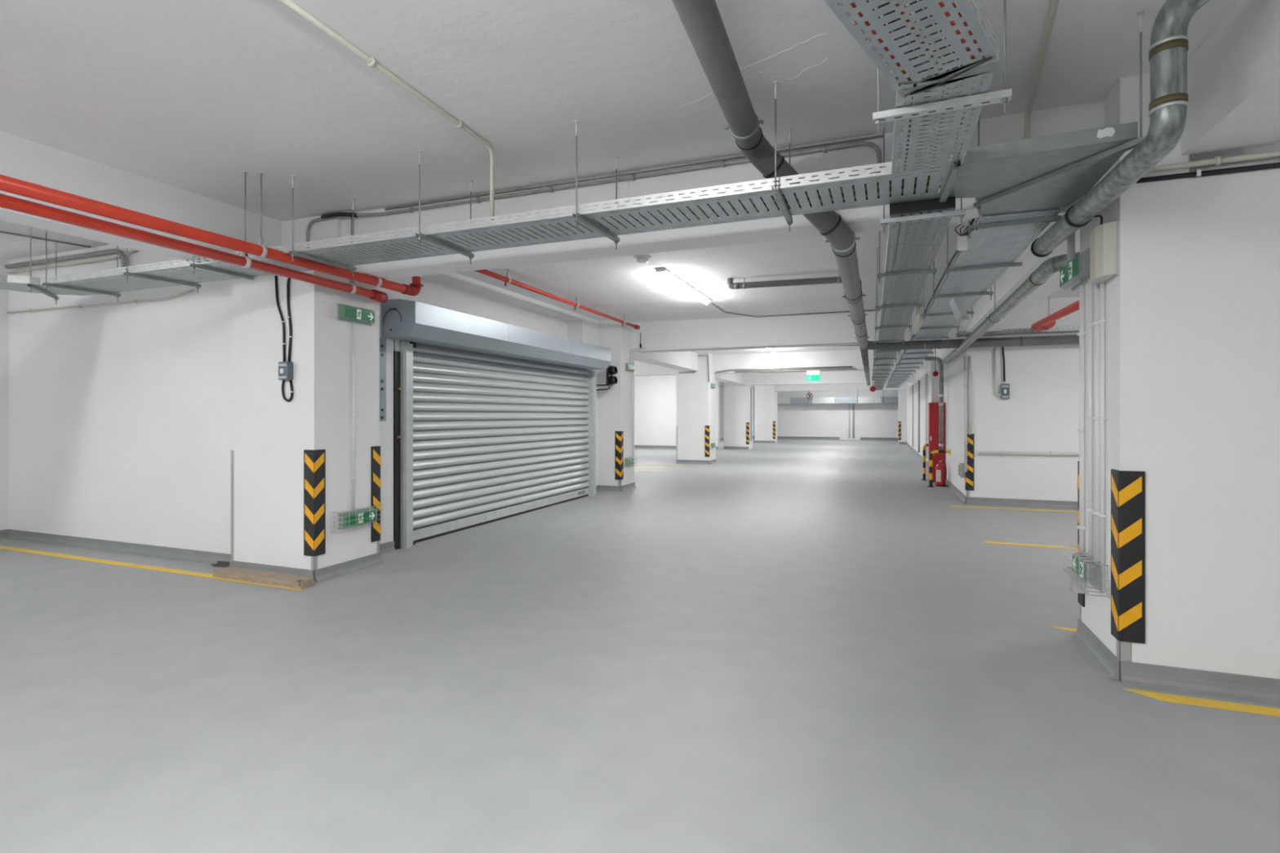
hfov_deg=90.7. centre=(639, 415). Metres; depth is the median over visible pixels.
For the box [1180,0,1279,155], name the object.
beam
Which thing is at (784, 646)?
floor
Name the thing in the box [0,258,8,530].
wall
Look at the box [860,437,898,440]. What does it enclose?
baseboard
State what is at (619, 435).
guard
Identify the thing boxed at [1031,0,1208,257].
metal pipe
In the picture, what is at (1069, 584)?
junction box
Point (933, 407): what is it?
cabinet
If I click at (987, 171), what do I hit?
tray elbow
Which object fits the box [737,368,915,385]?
beam
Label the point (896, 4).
cable
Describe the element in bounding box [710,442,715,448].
lamp
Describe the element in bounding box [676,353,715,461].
pillar
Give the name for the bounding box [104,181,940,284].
cable
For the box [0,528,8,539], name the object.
baseboard
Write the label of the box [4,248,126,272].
conduit
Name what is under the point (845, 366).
conduit
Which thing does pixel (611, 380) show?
traffic light
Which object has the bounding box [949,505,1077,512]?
floor marking
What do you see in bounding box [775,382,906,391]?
beam
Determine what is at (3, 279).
cable tray
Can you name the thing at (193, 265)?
hanger
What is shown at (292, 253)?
hanger
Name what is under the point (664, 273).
ceiling lamp
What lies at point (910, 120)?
cable
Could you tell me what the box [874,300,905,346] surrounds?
hanger
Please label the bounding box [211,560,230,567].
heap
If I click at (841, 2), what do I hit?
cable
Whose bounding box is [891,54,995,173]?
cable tray
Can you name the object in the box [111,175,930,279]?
cable
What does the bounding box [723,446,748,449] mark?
baseboard
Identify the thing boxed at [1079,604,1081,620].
corner angle
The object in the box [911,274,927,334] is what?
ceiling lamp
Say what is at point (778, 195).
hanger
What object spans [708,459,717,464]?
baseboard
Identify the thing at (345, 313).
exit sign
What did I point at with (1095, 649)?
baseboard
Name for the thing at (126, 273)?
hanger
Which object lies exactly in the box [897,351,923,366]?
hanger
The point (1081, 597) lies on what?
guard
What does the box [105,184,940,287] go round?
cable
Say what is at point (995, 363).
conduit
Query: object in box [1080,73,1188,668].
pillar
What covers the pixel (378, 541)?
corner angle
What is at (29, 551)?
floor line
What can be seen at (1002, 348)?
cable
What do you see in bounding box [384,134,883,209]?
conduit
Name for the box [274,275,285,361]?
cable
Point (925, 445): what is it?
barrier
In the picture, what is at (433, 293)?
wall
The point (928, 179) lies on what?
cable
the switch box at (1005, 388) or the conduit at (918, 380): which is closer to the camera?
the switch box at (1005, 388)
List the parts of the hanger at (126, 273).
threaded rod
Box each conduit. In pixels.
[0,231,90,248]
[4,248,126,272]
[6,288,194,313]
[7,248,137,274]
[279,0,494,220]
[306,141,881,248]
[351,321,355,509]
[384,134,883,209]
[629,347,645,363]
[631,350,633,456]
[679,355,709,382]
[710,302,880,317]
[715,365,852,373]
[734,368,857,372]
[751,386,751,440]
[848,403,849,438]
[853,403,853,438]
[911,385,913,447]
[918,380,919,452]
[925,373,927,458]
[963,355,968,471]
[968,355,971,434]
[977,450,1079,456]
[994,346,1001,396]
[1024,0,1059,138]
[1066,232,1075,262]
[1076,284,1085,553]
[1086,280,1093,556]
[1092,283,1100,561]
[1098,281,1106,564]
[1147,150,1279,172]
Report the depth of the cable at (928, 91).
2.42 m
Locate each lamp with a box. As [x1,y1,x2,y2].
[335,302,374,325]
[623,456,636,466]
[625,362,635,371]
[655,267,711,304]
[710,382,715,388]
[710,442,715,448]
[767,347,777,352]
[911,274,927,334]
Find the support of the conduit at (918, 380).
attached to the wall at (1041, 413)
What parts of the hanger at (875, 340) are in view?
threaded rod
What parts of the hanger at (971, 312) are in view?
threaded rod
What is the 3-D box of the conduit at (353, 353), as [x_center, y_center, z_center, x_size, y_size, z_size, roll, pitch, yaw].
[-2.311,0.003,5.101,0.031,1.515,0.031,0,0,-1]
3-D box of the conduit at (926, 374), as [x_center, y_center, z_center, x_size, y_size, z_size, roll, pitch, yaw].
[7.240,0.025,15.965,0.055,2.150,0.055,0,0,44]
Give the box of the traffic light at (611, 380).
[595,364,617,391]
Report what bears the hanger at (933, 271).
hanging from the ceiling
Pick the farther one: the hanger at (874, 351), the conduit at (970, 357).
the hanger at (874, 351)
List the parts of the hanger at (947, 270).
threaded rod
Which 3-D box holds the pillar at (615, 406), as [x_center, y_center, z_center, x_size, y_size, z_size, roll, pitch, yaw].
[-0.424,-0.170,10.783,0.460,2.840,0.620,0,0,21]
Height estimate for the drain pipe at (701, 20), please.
0.646 m
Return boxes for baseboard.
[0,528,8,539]
[5,528,231,564]
[229,560,314,577]
[314,552,383,582]
[379,541,395,554]
[597,484,620,491]
[620,482,635,491]
[634,444,717,449]
[675,459,708,464]
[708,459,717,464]
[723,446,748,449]
[752,435,839,439]
[754,440,774,443]
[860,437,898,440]
[905,442,966,503]
[966,497,1077,509]
[1069,618,1119,680]
[1120,661,1279,704]
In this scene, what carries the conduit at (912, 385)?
attached to the wall at (1041, 413)
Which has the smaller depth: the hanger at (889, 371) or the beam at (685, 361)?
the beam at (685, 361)
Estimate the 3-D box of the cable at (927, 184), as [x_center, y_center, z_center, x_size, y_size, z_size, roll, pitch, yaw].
[-1.694,-1.121,4.306,6.745,0.026,0.029,0,0,21]
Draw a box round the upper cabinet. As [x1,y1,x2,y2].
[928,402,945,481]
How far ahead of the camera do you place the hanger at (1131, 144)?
2.71 m
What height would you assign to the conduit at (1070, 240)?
0.200 m
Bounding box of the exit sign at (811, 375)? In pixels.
[806,370,820,381]
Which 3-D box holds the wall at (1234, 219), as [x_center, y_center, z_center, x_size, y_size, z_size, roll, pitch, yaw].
[5.210,0.085,1.980,5.700,2.330,0.260,0,0,21]
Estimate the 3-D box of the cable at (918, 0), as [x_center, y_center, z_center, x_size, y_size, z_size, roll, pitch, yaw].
[0.414,-1.230,1.374,0.028,0.264,1.756,0,0,44]
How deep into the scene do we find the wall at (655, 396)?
23.75 m
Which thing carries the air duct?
hanging from the ceiling
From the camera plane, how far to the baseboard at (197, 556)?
5.79 m
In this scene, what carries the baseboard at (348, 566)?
attached to the pillar at (270, 434)
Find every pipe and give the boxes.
[0,170,388,302]
[0,171,423,296]
[473,268,639,329]
[671,0,870,348]
[727,271,862,289]
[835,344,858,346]
[859,347,870,386]
[862,334,1079,351]
[924,356,943,449]
[943,252,1079,364]
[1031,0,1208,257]
[1031,296,1079,330]
[1134,162,1279,183]
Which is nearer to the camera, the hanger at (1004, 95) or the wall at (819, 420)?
the hanger at (1004, 95)
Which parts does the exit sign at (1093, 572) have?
plate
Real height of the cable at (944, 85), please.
0.020 m
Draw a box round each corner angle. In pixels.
[231,450,234,560]
[311,555,317,570]
[377,540,379,552]
[617,480,621,486]
[675,426,677,459]
[965,490,969,497]
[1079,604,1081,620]
[1115,639,1131,680]
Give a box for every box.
[278,361,293,380]
[955,223,977,250]
[958,462,964,477]
[1000,383,1009,399]
[1065,566,1086,594]
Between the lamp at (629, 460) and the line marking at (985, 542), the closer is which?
the line marking at (985, 542)
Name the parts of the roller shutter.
anchor plate, plate, guide rail, rail, name plate, guide rail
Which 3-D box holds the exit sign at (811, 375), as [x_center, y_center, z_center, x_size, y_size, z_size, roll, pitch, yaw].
[4.279,-0.980,15.594,0.320,0.260,0.060,0,0,21]
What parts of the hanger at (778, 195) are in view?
threaded rod, threaded rod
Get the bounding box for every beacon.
[869,382,875,391]
[932,348,938,376]
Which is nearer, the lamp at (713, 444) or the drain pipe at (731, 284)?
the drain pipe at (731, 284)
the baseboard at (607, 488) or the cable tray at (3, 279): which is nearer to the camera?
the cable tray at (3, 279)
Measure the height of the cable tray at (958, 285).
0.056 m
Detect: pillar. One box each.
[231,270,379,569]
[597,319,634,485]
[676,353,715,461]
[724,382,752,449]
[755,385,777,443]
[898,389,906,442]
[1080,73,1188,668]
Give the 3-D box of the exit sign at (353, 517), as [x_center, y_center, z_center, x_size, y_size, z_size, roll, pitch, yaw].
[-2.271,0.830,5.113,0.087,0.159,0.494,0,0,21]
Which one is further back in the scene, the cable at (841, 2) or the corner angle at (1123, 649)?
the corner angle at (1123, 649)
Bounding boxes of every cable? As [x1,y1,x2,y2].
[68,170,937,283]
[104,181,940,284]
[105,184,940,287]
[109,183,928,285]
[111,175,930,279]
[119,188,938,287]
[133,177,929,279]
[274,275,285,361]
[281,379,293,401]
[286,277,293,361]
[840,2,894,71]
[850,2,914,84]
[866,0,924,79]
[871,214,904,380]
[876,4,933,78]
[884,1,939,75]
[887,217,975,384]
[894,3,949,71]
[903,96,913,168]
[909,0,958,69]
[916,90,931,163]
[918,0,962,66]
[930,84,949,161]
[938,1,974,59]
[951,2,985,58]
[1001,346,1005,381]
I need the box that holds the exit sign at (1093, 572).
[1063,546,1110,598]
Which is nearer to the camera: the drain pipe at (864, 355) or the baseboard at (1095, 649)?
the baseboard at (1095, 649)
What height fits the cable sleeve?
0.046 m
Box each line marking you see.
[983,541,1077,549]
[1048,626,1076,631]
[1122,688,1279,716]
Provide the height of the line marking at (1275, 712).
0.002 m
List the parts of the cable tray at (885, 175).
rail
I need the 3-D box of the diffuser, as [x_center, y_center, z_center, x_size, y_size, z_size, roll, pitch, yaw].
[3.290,-1.073,7.466,0.075,0.075,1.301,0,0,20]
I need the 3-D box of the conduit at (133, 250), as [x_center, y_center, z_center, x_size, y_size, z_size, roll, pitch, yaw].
[-4.855,-1.505,5.829,3.350,0.132,0.032,0,0,21]
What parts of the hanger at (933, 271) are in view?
threaded rod, threaded rod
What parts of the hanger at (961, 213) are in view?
threaded rod, threaded rod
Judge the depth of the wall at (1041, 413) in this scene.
8.73 m
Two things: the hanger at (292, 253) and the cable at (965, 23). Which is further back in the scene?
the hanger at (292, 253)
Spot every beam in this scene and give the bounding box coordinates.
[0,130,281,272]
[342,100,1104,279]
[632,306,965,353]
[634,349,931,376]
[634,351,697,371]
[715,373,743,384]
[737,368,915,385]
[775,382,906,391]
[963,212,1079,333]
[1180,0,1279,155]
[1188,140,1279,178]
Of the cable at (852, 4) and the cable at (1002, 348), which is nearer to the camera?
the cable at (852, 4)
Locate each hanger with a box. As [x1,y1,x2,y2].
[27,226,58,304]
[42,229,120,301]
[123,247,200,293]
[190,255,253,279]
[288,175,356,276]
[415,150,474,264]
[572,120,619,248]
[772,80,792,231]
[872,0,1012,134]
[872,350,893,368]
[872,357,891,373]
[873,350,900,355]
[873,357,897,360]
[874,279,911,333]
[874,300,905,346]
[875,247,920,314]
[876,231,937,284]
[880,113,965,233]
[888,370,905,383]
[893,370,915,372]
[895,366,919,368]
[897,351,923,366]
[899,357,924,360]
[902,349,933,357]
[910,308,949,343]
[916,302,959,333]
[922,273,973,320]
[931,233,993,303]
[939,58,960,213]
[944,226,1022,278]
[965,215,1061,238]
[973,9,1145,212]
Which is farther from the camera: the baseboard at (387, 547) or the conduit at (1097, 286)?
the baseboard at (387, 547)
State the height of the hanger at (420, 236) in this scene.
0.568 m
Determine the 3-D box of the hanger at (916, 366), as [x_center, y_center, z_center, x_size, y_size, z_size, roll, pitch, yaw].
[5.999,-1.301,14.187,0.491,0.578,0.030,0,0,25]
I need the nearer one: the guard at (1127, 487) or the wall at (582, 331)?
the guard at (1127, 487)
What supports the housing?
attached to the pillar at (1147, 304)
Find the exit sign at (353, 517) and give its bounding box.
[330,504,382,533]
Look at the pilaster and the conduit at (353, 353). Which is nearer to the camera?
the conduit at (353, 353)
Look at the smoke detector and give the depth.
6.29 m
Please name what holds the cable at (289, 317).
attached to the pillar at (270, 434)
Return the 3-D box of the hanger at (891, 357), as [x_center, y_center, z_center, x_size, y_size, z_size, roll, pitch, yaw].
[5.443,-1.276,14.203,0.396,0.628,0.030,0,0,24]
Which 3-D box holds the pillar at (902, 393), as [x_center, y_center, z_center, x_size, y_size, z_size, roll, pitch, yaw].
[11.612,-0.170,27.622,0.580,2.840,0.700,0,0,21]
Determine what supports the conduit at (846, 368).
attached to the beam at (839, 357)
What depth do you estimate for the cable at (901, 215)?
4.49 m
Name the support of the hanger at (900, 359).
hanging from the ceiling
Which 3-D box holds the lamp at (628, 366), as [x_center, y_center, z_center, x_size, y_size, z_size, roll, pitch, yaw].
[-0.167,-0.820,10.726,0.060,0.131,0.316,0,0,21]
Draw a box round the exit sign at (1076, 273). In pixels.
[1059,247,1089,291]
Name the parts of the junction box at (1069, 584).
lid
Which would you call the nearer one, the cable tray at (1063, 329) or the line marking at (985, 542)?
the line marking at (985, 542)
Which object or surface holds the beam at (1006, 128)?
attached to the ceiling
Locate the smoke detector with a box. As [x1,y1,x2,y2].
[634,254,651,263]
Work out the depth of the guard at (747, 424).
23.23 m
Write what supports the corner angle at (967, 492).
attached to the baseboard at (970, 500)
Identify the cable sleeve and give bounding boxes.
[320,212,358,218]
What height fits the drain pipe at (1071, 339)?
0.658 m
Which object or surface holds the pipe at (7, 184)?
hanging from the ceiling
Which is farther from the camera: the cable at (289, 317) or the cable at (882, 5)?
the cable at (289, 317)
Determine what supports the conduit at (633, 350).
attached to the pillar at (615, 406)
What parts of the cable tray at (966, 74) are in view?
rail, joint plate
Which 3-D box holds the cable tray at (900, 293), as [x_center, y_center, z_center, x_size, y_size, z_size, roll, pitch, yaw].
[5.567,-1.062,14.519,0.306,0.056,24.109,0,0,20]
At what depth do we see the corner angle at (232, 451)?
5.07 m
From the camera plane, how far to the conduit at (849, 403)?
32.26 m
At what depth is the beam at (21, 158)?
4.08 m
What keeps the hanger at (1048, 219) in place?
hanging from the beam at (1006, 128)
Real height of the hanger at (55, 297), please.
0.568 m
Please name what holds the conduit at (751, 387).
attached to the pillar at (737, 398)
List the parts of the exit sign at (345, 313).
white panel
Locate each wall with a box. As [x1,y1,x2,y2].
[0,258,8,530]
[8,244,231,554]
[379,278,393,544]
[393,275,567,337]
[418,272,597,324]
[564,320,597,493]
[634,374,719,449]
[720,386,898,439]
[906,297,1079,501]
[1188,168,1279,679]
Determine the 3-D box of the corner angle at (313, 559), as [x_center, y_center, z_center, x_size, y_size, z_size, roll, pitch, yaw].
[-2.462,1.155,4.778,0.032,0.190,0.032,0,0,21]
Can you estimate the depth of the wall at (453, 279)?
8.07 m
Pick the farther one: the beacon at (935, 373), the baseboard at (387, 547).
the beacon at (935, 373)
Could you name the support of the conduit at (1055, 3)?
attached to the ceiling
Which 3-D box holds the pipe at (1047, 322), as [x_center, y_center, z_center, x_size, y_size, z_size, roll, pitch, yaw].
[4.446,-1.333,6.217,0.211,0.513,4.403,0,0,20]
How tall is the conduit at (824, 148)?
0.370 m
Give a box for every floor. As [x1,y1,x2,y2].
[0,438,1279,852]
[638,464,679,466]
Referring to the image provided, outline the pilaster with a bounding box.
[929,360,943,402]
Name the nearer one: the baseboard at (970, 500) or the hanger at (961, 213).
the hanger at (961, 213)
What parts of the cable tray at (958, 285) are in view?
rail, rail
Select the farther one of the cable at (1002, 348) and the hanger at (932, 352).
the hanger at (932, 352)
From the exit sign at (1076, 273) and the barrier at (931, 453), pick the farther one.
the barrier at (931, 453)
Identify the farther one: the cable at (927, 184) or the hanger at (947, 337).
the hanger at (947, 337)
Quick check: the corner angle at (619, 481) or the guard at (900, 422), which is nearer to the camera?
the corner angle at (619, 481)
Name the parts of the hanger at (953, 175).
threaded rod, threaded rod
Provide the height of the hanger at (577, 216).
0.568 m
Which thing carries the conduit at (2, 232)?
attached to the ceiling
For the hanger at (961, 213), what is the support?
hanging from the ceiling
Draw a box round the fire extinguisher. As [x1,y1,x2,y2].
[935,458,946,485]
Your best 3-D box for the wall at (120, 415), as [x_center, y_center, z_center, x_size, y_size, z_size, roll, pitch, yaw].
[-6.031,-0.170,6.448,6.110,2.840,0.260,0,0,21]
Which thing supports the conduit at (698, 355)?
attached to the pillar at (695, 399)
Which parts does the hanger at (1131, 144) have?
threaded rod, threaded rod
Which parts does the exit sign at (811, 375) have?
lit panel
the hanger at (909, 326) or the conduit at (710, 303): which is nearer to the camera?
the hanger at (909, 326)
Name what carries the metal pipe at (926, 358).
hanging from the cable tray at (958, 285)
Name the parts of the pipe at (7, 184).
clip rod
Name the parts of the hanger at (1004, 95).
threaded rod, threaded rod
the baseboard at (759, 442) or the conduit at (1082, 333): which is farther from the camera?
the baseboard at (759, 442)
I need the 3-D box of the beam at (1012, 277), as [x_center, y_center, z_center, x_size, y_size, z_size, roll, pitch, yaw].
[3.738,-1.360,6.201,0.400,0.460,5.780,0,0,21]
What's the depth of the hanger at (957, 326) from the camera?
7.71 m
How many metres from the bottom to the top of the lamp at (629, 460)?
0.159 m
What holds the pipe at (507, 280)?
hanging from the ceiling
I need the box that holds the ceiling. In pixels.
[0,0,1238,386]
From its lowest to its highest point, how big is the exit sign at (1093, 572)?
0.159 m
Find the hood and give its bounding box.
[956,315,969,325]
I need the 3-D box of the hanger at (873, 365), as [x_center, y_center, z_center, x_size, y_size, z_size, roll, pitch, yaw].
[4.939,-1.276,12.822,0.396,0.628,0.030,0,0,24]
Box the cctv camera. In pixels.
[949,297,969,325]
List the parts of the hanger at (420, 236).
threaded rod, threaded rod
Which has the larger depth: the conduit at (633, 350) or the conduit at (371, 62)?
the conduit at (633, 350)
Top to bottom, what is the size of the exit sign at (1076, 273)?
0.151 m
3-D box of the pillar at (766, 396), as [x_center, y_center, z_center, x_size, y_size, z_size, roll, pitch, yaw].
[5.808,-0.170,29.107,0.920,2.840,0.700,0,0,21]
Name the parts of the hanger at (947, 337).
threaded rod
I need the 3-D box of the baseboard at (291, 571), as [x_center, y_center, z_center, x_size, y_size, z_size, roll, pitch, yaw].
[-2.878,1.207,4.896,0.890,0.084,0.050,0,0,21]
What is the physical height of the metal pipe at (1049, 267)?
0.696 m
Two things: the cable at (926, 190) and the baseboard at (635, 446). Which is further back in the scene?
the baseboard at (635, 446)
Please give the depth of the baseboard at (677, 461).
16.29 m
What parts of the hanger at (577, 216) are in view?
threaded rod, threaded rod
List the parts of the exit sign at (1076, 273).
white panel, plate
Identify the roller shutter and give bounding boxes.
[379,298,611,549]
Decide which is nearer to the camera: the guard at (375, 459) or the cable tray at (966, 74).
the cable tray at (966, 74)
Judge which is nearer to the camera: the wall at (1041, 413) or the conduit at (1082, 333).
the conduit at (1082, 333)
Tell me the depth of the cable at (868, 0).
1.92 m
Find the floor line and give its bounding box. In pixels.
[0,545,302,590]
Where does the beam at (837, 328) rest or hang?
attached to the ceiling
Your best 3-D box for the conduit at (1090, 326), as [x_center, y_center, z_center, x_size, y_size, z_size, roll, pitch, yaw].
[2.397,0.015,3.363,0.031,1.470,0.031,0,0,-1]
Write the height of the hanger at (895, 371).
0.578 m
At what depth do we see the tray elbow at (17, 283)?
5.38 m
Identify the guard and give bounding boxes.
[303,448,325,556]
[370,445,381,542]
[614,431,623,479]
[704,425,710,457]
[746,422,749,444]
[773,421,775,439]
[898,421,901,439]
[964,433,973,490]
[1077,461,1084,607]
[1111,469,1145,644]
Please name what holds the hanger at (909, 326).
hanging from the ceiling
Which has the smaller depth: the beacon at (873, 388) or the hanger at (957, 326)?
the hanger at (957, 326)
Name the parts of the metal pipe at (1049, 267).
clip rod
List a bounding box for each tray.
[0,274,7,283]
[40,155,955,294]
[823,0,999,91]
[873,196,955,390]
[886,207,1062,388]
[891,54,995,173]
[956,325,1079,337]
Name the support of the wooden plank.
on the floor at (784, 646)
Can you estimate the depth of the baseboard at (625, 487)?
10.66 m
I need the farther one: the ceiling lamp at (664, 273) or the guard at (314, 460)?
the ceiling lamp at (664, 273)
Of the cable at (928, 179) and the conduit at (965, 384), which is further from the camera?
the conduit at (965, 384)
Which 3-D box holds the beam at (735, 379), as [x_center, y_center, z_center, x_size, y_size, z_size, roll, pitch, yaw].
[2.528,-1.370,20.271,0.350,0.440,6.550,0,0,21]
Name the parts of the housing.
plate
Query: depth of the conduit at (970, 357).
8.90 m
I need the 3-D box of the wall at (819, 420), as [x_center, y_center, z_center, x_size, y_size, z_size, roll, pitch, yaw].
[10.387,-0.170,32.541,18.000,2.840,0.200,0,0,21]
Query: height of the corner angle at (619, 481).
0.190 m
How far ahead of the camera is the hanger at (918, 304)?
5.93 m
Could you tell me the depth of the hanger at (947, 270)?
4.58 m
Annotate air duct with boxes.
[777,390,898,404]
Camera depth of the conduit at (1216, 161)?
2.82 m
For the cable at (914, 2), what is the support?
in the cable tray at (974, 19)
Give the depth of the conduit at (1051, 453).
8.64 m
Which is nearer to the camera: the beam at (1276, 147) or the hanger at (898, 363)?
the beam at (1276, 147)
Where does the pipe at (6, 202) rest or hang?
hanging from the ceiling
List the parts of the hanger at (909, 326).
threaded rod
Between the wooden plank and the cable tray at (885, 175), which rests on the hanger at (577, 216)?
the cable tray at (885, 175)
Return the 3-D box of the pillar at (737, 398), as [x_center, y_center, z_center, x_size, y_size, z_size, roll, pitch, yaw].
[3.699,-0.170,23.758,0.930,2.840,0.800,0,0,21]
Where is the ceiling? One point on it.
(190, 95)
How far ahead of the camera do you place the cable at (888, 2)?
1.89 m
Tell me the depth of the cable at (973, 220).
5.18 m
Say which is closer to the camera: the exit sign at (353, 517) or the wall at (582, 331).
the exit sign at (353, 517)
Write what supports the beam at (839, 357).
attached to the ceiling
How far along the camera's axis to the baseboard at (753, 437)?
33.00 m
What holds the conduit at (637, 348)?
attached to the pillar at (615, 406)
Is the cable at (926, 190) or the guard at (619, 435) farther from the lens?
the guard at (619, 435)
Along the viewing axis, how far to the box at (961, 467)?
9.05 m
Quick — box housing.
[1089,214,1119,284]
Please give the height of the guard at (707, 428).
0.800 m
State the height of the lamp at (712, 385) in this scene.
0.131 m
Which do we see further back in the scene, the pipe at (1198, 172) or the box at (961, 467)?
the box at (961, 467)
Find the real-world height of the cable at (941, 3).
0.264 m
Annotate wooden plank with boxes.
[213,566,314,589]
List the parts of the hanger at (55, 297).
threaded rod, threaded rod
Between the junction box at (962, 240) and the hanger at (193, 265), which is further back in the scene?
the hanger at (193, 265)
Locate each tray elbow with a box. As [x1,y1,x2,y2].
[0,275,100,295]
[948,121,1137,215]
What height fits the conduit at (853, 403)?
1.900 m
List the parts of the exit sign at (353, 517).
plate, white panel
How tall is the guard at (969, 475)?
0.800 m
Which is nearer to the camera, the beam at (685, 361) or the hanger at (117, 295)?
the hanger at (117, 295)
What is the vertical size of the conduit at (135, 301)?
0.078 m
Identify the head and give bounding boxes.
[281,215,342,250]
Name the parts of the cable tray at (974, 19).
rail, rail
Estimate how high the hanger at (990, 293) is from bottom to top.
0.578 m
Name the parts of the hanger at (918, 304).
threaded rod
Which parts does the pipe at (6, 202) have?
clip rod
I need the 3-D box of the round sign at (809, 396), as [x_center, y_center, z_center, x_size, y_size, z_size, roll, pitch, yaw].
[8.076,-1.180,30.101,0.300,0.820,0.040,0,0,21]
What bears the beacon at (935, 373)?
hanging from the ceiling
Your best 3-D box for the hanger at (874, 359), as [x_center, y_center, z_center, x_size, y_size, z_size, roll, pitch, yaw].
[4.434,-1.276,11.441,0.396,0.628,0.030,0,0,24]
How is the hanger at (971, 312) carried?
hanging from the ceiling
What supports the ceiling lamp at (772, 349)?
attached to the ceiling
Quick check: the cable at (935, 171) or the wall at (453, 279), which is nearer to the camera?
the cable at (935, 171)
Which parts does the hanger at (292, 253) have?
threaded rod, threaded rod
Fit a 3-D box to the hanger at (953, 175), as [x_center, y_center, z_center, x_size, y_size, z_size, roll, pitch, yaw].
[1.451,-1.306,2.972,0.030,0.568,0.530,0,0,19]
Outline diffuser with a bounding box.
[911,312,926,334]
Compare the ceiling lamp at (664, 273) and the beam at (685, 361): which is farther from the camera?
the beam at (685, 361)
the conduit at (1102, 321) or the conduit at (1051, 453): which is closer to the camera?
the conduit at (1102, 321)
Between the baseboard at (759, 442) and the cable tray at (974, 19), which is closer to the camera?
the cable tray at (974, 19)
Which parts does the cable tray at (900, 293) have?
rail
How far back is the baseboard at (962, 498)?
10.50 m
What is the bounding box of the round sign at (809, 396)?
[806,391,813,399]
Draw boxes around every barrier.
[920,444,928,480]
[927,448,951,487]
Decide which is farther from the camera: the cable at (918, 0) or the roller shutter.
the roller shutter
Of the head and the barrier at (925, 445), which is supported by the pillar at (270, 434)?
the head
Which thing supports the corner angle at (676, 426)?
attached to the pillar at (695, 399)
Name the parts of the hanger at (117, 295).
threaded rod, threaded rod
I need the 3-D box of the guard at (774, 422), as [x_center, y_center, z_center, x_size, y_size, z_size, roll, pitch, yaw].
[6.087,0.660,28.669,0.106,0.800,0.106,0,0,21]
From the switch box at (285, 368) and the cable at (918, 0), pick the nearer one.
the cable at (918, 0)

